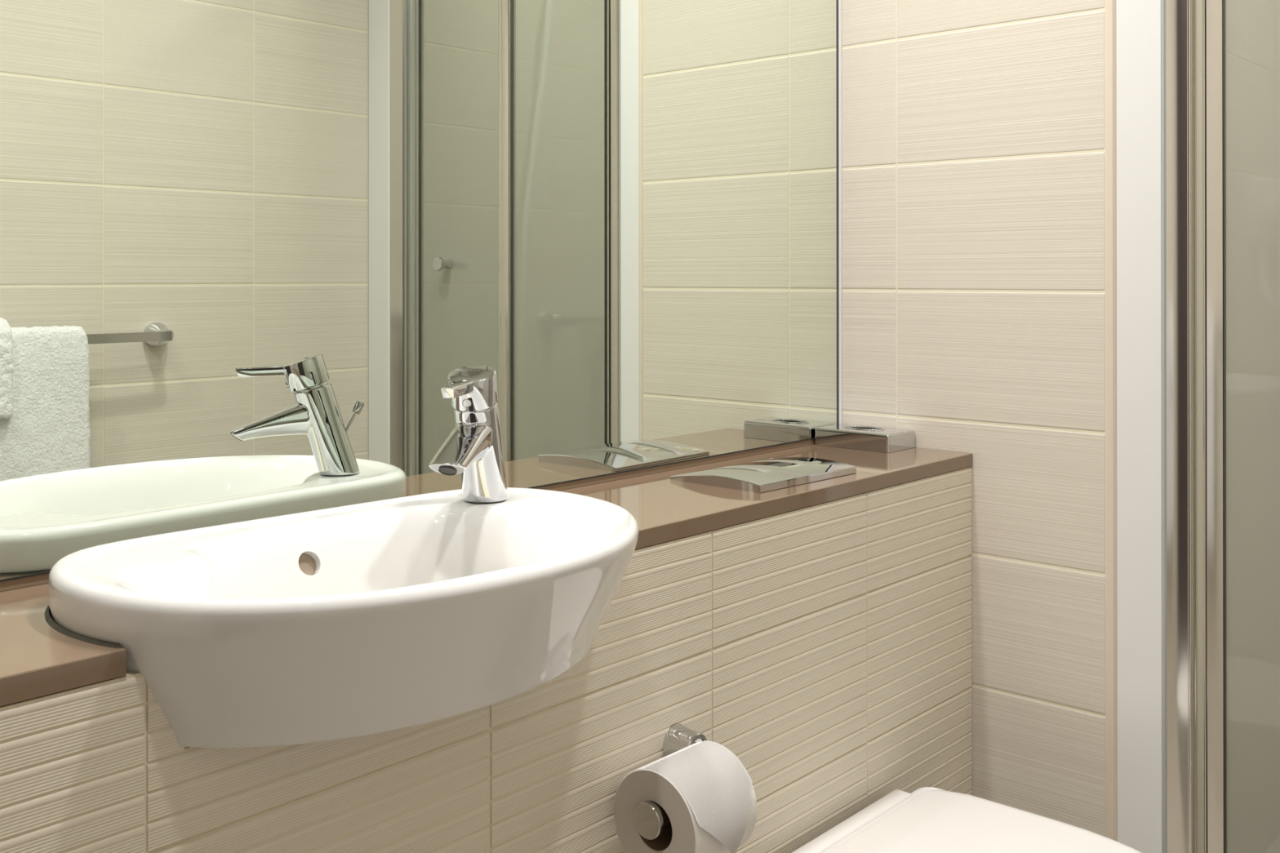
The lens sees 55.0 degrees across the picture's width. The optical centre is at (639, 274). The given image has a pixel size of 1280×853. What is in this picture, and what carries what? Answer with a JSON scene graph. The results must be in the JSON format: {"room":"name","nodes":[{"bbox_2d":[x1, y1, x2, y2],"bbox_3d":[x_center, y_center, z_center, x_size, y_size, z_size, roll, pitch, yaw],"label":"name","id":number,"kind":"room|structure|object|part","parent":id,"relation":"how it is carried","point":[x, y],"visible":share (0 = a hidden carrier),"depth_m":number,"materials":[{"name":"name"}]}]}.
{"room":"bathroom","nodes":[
{"label":"bathroom","id":0,"kind":"room"},
{"bbox_2d":[0,466,972,852],"bbox_3d":[-0.183,0.709,1.130,0.030,0.829,2.050,0,0,42],"label":"wall","id":1,"kind":"structure","parent":0,"point":[827,646],"depth_m":1.32,"materials":[{"name":"beige tile"}]},
{"bbox_2d":[0,444,972,706],"bbox_3d":[-0.262,0.283,1.201,0.242,0.020,2.048,0,0,42],"label":"countertop","id":2,"kind":"structure","parent":1,"relation":"on","point":[37,660],"depth_m":1.44,"materials":[{"name":"brown stone"}]},
{"bbox_2d":[44,487,639,748],"bbox_3d":[-0.217,0.296,1.100,0.354,0.124,0.544,0,0,42],"label":"washbasin","id":3,"kind":"object","parent":2,"relation":"in","point":[389,615],"visible":0.96,"depth_m":0.97,"materials":[{"name":"white ceramic"}]},
{"bbox_2d":[428,364,507,502],"bbox_3d":[-0.171,0.165,1.244,0.049,0.142,0.154,0,0,11],"label":"tap","id":4,"kind":"object","parent":3,"relation":"on","point":[473,450],"visible":1,"depth_m":1.24,"materials":[{"name":"silver metal"}]},
{"bbox_3d":[-0.178,0.112,1.208,0.020,0.015,0.068,0,0,11],"label":"lever","id":5,"kind":"part","parent":4,"relation":"part of","materials":[{"name":"silver metal"}]},
{"bbox_2d":[670,457,856,493],"bbox_3d":[0.169,0.267,1.667,0.151,0.015,0.215,0,0,43],"label":"flush plate","id":6,"kind":"object","parent":2,"relation":"on","point":[766,475],"visible":1,"depth_m":1.62,"materials":[{"name":"silver metal"}]},
{"bbox_2d":[814,423,915,453],"bbox_3d":[0.358,0.260,1.963,0.137,0.030,0.083,0,0,42],"label":"tissue box","id":7,"kind":"object","parent":2,"relation":"on","point":[857,437],"visible":1,"depth_m":1.93,"materials":[{"name":"silver metal"}]},
{"bbox_2d":[633,723,706,839],"bbox_3d":[0.036,0.529,1.292,0.085,0.065,0.145,0,0,42],"label":"toilet roll holder","id":8,"kind":"object","parent":1,"relation":"attached to","point":[651,820],"visible":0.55,"depth_m":1.23,"materials":[{"name":"silver metal"}]},
{"bbox_3d":[0.049,0.544,1.270,0.030,0.030,0.116,0,0,42],"label":"arm","id":9,"kind":"part","parent":8,"relation":"part of","materials":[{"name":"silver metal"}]},
{"bbox_2d":[613,740,756,852],"bbox_3d":[0.050,0.552,1.264,0.119,0.111,0.100,0,0,42],"label":"toilet roll","id":10,"kind":"object","parent":8,"relation":"on","point":[706,793],"visible":0.98,"depth_m":1.24,"materials":[{"name":"white paper"}]},
{"bbox_2d":[841,0,1106,836],"bbox_3d":[0.506,-0.095,1.911,0.446,2.440,0.030,0,0,42],"label":"wall","id":11,"kind":"structure","parent":0,"point":[973,131],"depth_m":1.85,"materials":[{"name":"beige tile"}]},
{"bbox_2d":[1105,0,1117,841],"bbox_3d":[0.677,-0.096,1.757,0.014,2.440,0.031,0,0,42],"label":"trim","id":12,"kind":"structure","parent":11,"relation":"attached to","point":[1110,5],"depth_m":1.75,"materials":[{"name":"beige tile"}]},
{"bbox_2d":[1226,0,1275,852],"bbox_3d":[0.955,-0.095,2.067,0.016,2.440,0.740,0,0,42],"label":"shower door","id":13,"kind":"structure","parent":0,"point":[1251,303],"depth_m":2.22,"materials":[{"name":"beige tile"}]},
{"bbox_2d":[1273,0,1279,838],"bbox_3d":[1.572,-0.095,2.052,0.958,2.440,0.060,0,0,42],"label":"wall","id":14,"kind":"structure","parent":0,"point":[1277,2],"depth_m":2.33,"materials":[{"name":"beige tile"}]},
{"bbox_3d":[0.451,1.148,1.167,1.538,0.050,3.150,0,0,42],"label":"floor","id":15,"kind":"structure","parent":0,"visible":0},
{"bbox_2d":[791,786,1141,852],"bbox_3d":[0.423,0.911,1.439,0.460,0.425,0.356,0,0,42],"label":"toilet","id":16,"kind":"object","parent":15,"relation":"on","point":[927,820],"visible":1,"depth_m":1.55,"materials":[{"name":"white ceramic"}]},
{"bbox_2d":[1115,0,1279,852],"bbox_3d":[1.270,-0.096,1.748,0.883,2.439,0.796,0,0,42],"label":"door frame","id":17,"kind":"structure","parent":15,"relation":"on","point":[1171,55],"depth_m":1.71,"materials":[{"name":"silver metal"}]},
{"bbox_3d":[0.718,-0.095,1.745,0.061,2.439,0.056,0,0,42],"label":"post","id":18,"kind":"part","parent":17,"relation":"part of","materials":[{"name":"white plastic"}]},
{"bbox_3d":[-0.360,-0.096,1.323,0.064,2.440,2.100,0,0,42],"label":"wall","id":19,"kind":"structure","parent":0,"visible":0},
{"bbox_2d":[0,439,814,591],"bbox_3d":[-0.355,0.269,1.277,0.003,0.009,2.036,0,0,42],"label":"trim","id":20,"kind":"structure","parent":19,"relation":"attached to","point":[42,579],"depth_m":1.66,"materials":[{"name":"brown"}]},
{"bbox_2d":[0,0,838,582],"bbox_3d":[-0.352,-0.406,1.280,0.006,1.341,2.041,0,0,42],"label":"mirror","id":21,"kind":"object","parent":19,"relation":"attached to","point":[250,251],"visible":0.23,"depth_m":1.35,"materials":[{"name":"clear glass"}]},
{"bbox_2d":[838,0,842,423],"bbox_3d":[0.331,-0.401,2.043,0.008,1.348,0.006,0,0,42],"label":"trim","id":22,"kind":"structure","parent":19,"relation":"attached to","point":[840,222],"depth_m":2.04,"materials":[{"name":"white plastic"}]}
]}

